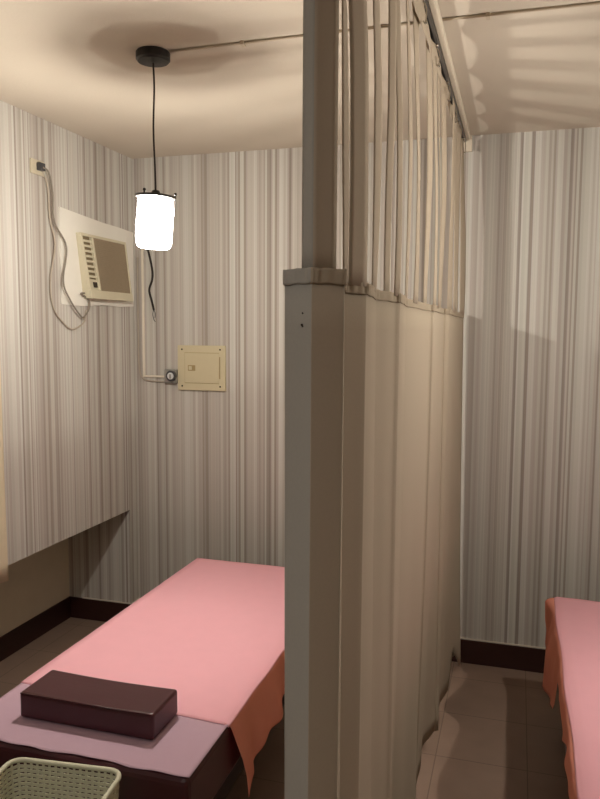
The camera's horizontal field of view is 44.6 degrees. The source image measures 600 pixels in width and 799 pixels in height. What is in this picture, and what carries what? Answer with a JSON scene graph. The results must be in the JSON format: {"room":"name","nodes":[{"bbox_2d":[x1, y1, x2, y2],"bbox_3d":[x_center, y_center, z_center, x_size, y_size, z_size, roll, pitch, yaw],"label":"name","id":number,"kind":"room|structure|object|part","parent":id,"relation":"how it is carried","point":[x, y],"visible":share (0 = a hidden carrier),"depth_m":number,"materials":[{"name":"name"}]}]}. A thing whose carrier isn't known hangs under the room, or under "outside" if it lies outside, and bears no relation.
{"room":"massage room","nodes":[
{"label":"massage room","id":0,"kind":"room"},
{"bbox_2d":[0,538,69,636],"bbox_3d":[-2.286,0.244,1.297,0.100,2.640,6.323,2,6,17],"label":"wall","id":1,"kind":"structure","parent":0,"point":[38,581],"depth_m":4.00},
{"bbox_2d":[0,596,70,661],"bbox_3d":[-2.252,1.502,1.359,0.012,0.124,6.239,2,6,17],"label":"baseboard","id":2,"kind":"structure","parent":1,"relation":"attached to","point":[27,632],"depth_m":4.00,"materials":[{"name":"brown wood"}]},
{"bbox_2d":[0,100,136,564],"bbox_3d":[-2.039,-0.085,1.192,0.411,1.964,6.323,2,6,17],"label":"wall","id":3,"kind":"structure","parent":0,"point":[69,396],"depth_m":3.44,"materials":[{"name":"paper"}]},
{"bbox_2d":[0,368,8,582],"bbox_3d":[-1.330,0.005,2.781,0.048,1.584,0.545,2,6,17],"label":"window curtain","id":4,"kind":"object","parent":3,"relation":"hanging from","point":[4,575],"visible":1,"depth_m":3.07,"materials":[{"name":"beige fabric"}]},
{"bbox_2d":[29,158,44,176],"bbox_3d":[-1.172,-1.036,3.264,0.010,0.064,0.096,2,6,17],"label":"wall outlet","id":5,"kind":"object","parent":3,"relation":"attached to","point":[33,162],"visible":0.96,"depth_m":3.24,"materials":[{"name":"beige plastic"}]},
{"bbox_2d":[42,172,86,329],"bbox_3d":[-1.114,-0.689,3.479,0.014,0.713,0.329,2,6,17],"label":"cable","id":6,"kind":"object","parent":3,"relation":"attached to","point":[42,172],"visible":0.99,"depth_m":3.38,"materials":[{"name":"grey plastic"}]},
{"bbox_2d":[37,162,133,317],"bbox_3d":[-1.033,-0.750,3.682,0.057,0.683,0.856,2,6,17],"label":"window air conditioner","id":7,"kind":"object","parent":3,"relation":"attached to","point":[96,257],"visible":1,"depth_m":3.65,"materials":[{"name":"plastic"}]},
{"bbox_3d":[-1.104,-0.722,3.469,0.018,0.667,0.373,2,6,15],"label":"power cord","id":8,"kind":"part","parent":7,"relation":"part of","materials":[{"name":"grey plastic"}]},
{"bbox_2d":[83,236,95,279],"bbox_3d":[-1.050,-0.701,3.626,0.014,0.207,0.109,2,6,17],"label":"vent","id":9,"kind":"object","parent":7,"relation":"attached to","point":[89,242],"depth_m":3.63,"materials":[{"name":"beige plastic"}]},
{"bbox_3d":[-1.034,-0.573,3.656,0.011,0.053,0.082,2,6,17],"label":"control plate","id":10,"kind":"part","parent":7,"relation":"part of","materials":[{"name":"plastic"}]},
{"bbox_3d":[-0.995,-0.674,3.780,0.036,0.316,0.460,2,6,17],"label":"frame","id":11,"kind":"part","parent":7,"relation":"part of","materials":[{"name":"plastic"}]},
{"bbox_2d":[93,238,129,293],"bbox_3d":[-0.984,-0.693,3.823,0.028,0.260,0.336,2,6,17],"label":"grille","id":12,"kind":"object","parent":7,"relation":"attached to","point":[111,275],"depth_m":3.80,"materials":[{"name":"brown plastic"}]},
{"bbox_2d":[68,507,138,602],"bbox_3d":[-1.154,0.953,4.293,0.411,0.676,0.084,2,6,17],"label":"wall pier","id":13,"kind":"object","parent":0,"point":[103,557],"visible":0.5,"depth_m":4.24,"materials":[{"name":"paper"}]},
{"bbox_2d":[70,596,130,621],"bbox_3d":[-1.158,1.231,4.270,0.411,0.129,0.012,2,6,17],"label":"baseboard","id":14,"kind":"object","parent":13,"relation":"attached to","point":[95,609],"visible":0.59,"depth_m":4.27,"materials":[{"name":"brown wood"}]},
{"bbox_2d":[0,617,568,798],"bbox_3d":[0.212,1.688,0.734,5.301,0.100,6.423,2,6,17],"label":"floor","id":15,"kind":"structure","parent":0,"point":[499,734],"depth_m":3.06,"materials":[{"name":"tile"}]},
{"bbox_2d":[0,757,120,798],"bbox_3d":[-0.624,1.239,1.801,0.321,0.581,0.253,1,5,10],"label":"plastic basket","id":16,"kind":"object","parent":15,"relation":"on","point":[112,792],"visible":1,"depth_m":1.89,"materials":[{"name":"beige plastic"}]},
{"bbox_2d":[0,694,284,798],"bbox_3d":[-0.406,1.165,2.823,0.743,0.539,1.688,2,6,17],"label":"bed","id":17,"kind":"object","parent":15,"relation":"on","point":[213,778],"visible":0.05,"depth_m":2.00,"materials":[{"name":"brown leather"}]},
{"bbox_2d":[0,683,227,777],"bbox_3d":[-0.600,0.954,2.148,0.744,0.004,0.315,2,6,17],"label":"towel","id":18,"kind":"object","parent":17,"relation":"on","point":[183,743],"visible":0.57,"depth_m":2.06,"materials":[{"name":"pink fabric"}]},
{"bbox_2d":[20,670,176,739],"bbox_3d":[-0.601,0.909,2.191,0.442,0.079,0.161,2,6,17],"label":"pillow","id":19,"kind":"object","parent":18,"relation":"on","point":[116,707],"visible":1,"depth_m":2.14,"materials":[{"name":"brown leather"}]},
{"bbox_3d":[-0.405,0.980,2.805,0.743,0.168,1.688,2,6,17],"label":"mattress","id":20,"kind":"part","parent":17,"relation":"part of","materials":[{"name":"pink fabric"}]},
{"bbox_2d":[21,558,284,727],"bbox_3d":[-0.364,0.882,2.930,0.752,0.013,1.421,2,6,17],"label":"sheet","id":21,"kind":"object","parent":17,"relation":"on","point":[211,632],"visible":0.74,"depth_m":2.73,"materials":[{"name":"pink fabric"}]},
{"bbox_2d":[225,650,284,794],"bbox_3d":[-0.012,1.020,2.841,0.098,0.257,1.416,2,6,17],"label":"sheet","id":22,"kind":"object","parent":17,"relation":"on","point":[263,710],"visible":0.35,"depth_m":2.37,"materials":[{"name":"fabric"}]},
{"bbox_3d":[1.216,1.224,2.300,0.743,0.539,1.688,2,6,17],"label":"bed","id":23,"kind":"object","parent":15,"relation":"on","visible":0},
{"bbox_2d":[542,598,577,798],"bbox_3d":[0.867,1.060,2.401,0.098,0.247,1.690,2,6,17],"label":"sheet","id":24,"kind":"object","parent":23,"relation":"hanging from","point":[553,672],"visible":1,"depth_m":2.67,"materials":[{"name":"fabric"}]},
{"bbox_2d":[554,597,599,798],"bbox_3d":[1.220,0.951,2.285,0.746,0.011,1.690,2,6,17],"label":"sheet","id":25,"kind":"object","parent":23,"relation":"on","point":[577,621],"visible":1,"depth_m":2.42,"materials":[{"name":"pink fabric"}]},
{"bbox_2d":[0,0,599,158],"bbox_3d":[0.228,-1.040,0.476,5.301,0.100,6.423,2,6,17],"label":"ceiling","id":26,"kind":"structure","parent":0,"point":[72,65],"depth_m":2.66,"materials":[{"name":"paint"}]},
{"bbox_2d":[135,46,176,229],"bbox_3d":[-0.500,-0.855,2.524,0.143,0.663,0.144,2,6,17],"label":"pendant lamp","id":27,"kind":"object","parent":26,"relation":"hanging from","point":[149,56],"visible":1,"depth_m":2.51,"materials":[{"name":"black metal"}]},
{"bbox_3d":[-0.502,-0.938,2.517,0.012,0.435,0.006,2,6,17],"label":"cord","id":28,"kind":"part","parent":27,"relation":"part of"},
{"bbox_3d":[-0.506,-0.618,2.548,0.056,0.056,0.056,2,6,17],"label":"bulb","id":29,"kind":"part","parent":27,"relation":"part of","materials":[{"name":"white glass"}]},
{"bbox_2d":[149,190,160,208],"bbox_3d":[-0.503,-0.695,2.540,0.040,0.063,0.040,2,6,17],"label":"socket","id":30,"kind":"object","parent":27,"relation":"attached to","point":[155,200],"depth_m":2.53,"materials":[{"name":"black metal"}]},
{"bbox_2d":[169,2,599,52],"bbox_3d":[0.414,-1.147,2.224,1.785,0.012,0.029,2,6,17],"label":"conduit","id":31,"kind":"object","parent":26,"relation":"attached to","point":[487,15],"visible":0.75,"depth_m":2.20,"materials":[{"name":"metal"}]},
{"bbox_2d":[424,0,472,151],"bbox_3d":[0.331,-1.092,1.986,0.072,0.077,3.272,2,6,17],"label":"track","id":32,"kind":"object","parent":26,"relation":"attached to","point":[436,27],"visible":0.66,"depth_m":2.51,"materials":[{"name":"grey metal"}]},
{"bbox_2d":[283,0,465,798],"bbox_3d":[0.398,0.173,2.339,0.098,2.593,2.744,2,6,17],"label":"curtain","id":33,"kind":"object","parent":32,"relation":"hanging from","point":[373,376],"visible":1,"depth_m":1.39,"materials":[{"name":"fabric"}]},
{"bbox_3d":[0.405,0.591,2.377,0.078,1.753,2.741,2,6,17],"label":"drop panel","id":34,"kind":"part","parent":33,"relation":"part of","materials":[{"name":"fabric"}]},
{"bbox_2d":[132,127,599,647],"bbox_3d":[1.125,0.044,3.622,5.301,2.640,0.100,2,6,17],"label":"wall","id":35,"kind":"structure","parent":0,"point":[211,464],"depth_m":3.69,"materials":[{"name":"paper"}]},
{"bbox_2d":[144,247,155,321],"bbox_3d":[-0.838,-0.641,4.075,0.069,0.415,0.021,4,6,30],"label":"wire","id":36,"kind":"object","parent":35,"relation":"hanging from","point":[146,248],"visible":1,"depth_m":4.07,"materials":[{"name":"grey plastic"}]},
{"bbox_2d":[137,257,163,381],"bbox_3d":[-0.838,-0.446,4.106,0.166,0.698,0.008,2,6,17],"label":"cable","id":37,"kind":"object","parent":35,"relation":"attached to","point":[137,257],"visible":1,"depth_m":4.13,"materials":[{"name":"grey plastic"}]},
{"bbox_2d":[141,246,163,377],"bbox_3d":[-0.822,-0.489,4.097,0.136,0.731,0.012,2,6,17],"label":"conduit","id":38,"kind":"object","parent":35,"relation":"attached to","point":[142,247],"visible":1,"depth_m":4.11,"materials":[{"name":"beige plastic"}]},
{"bbox_2d":[164,369,177,382],"bbox_3d":[-0.722,-0.129,4.077,0.080,0.078,0.056,2,6,17],"label":"socket","id":39,"kind":"object","parent":35,"relation":"attached to","point":[170,375],"visible":1,"depth_m":4.07,"materials":[{"name":"grey plastic"}]},
{"bbox_2d":[178,345,225,390],"bbox_3d":[-0.544,-0.173,4.037,0.285,0.249,0.024,2,6,17],"label":"breaker panel","id":40,"kind":"object","parent":35,"relation":"attached to","point":[200,367],"visible":1,"depth_m":4.03,"materials":[{"name":"beige metal"}]},
{"bbox_3d":[-0.541,-0.173,4.030,0.204,0.165,0.004,2,6,17],"label":"door","id":41,"kind":"part","parent":40,"relation":"part of","materials":[{"name":"beige metal"}]}
]}

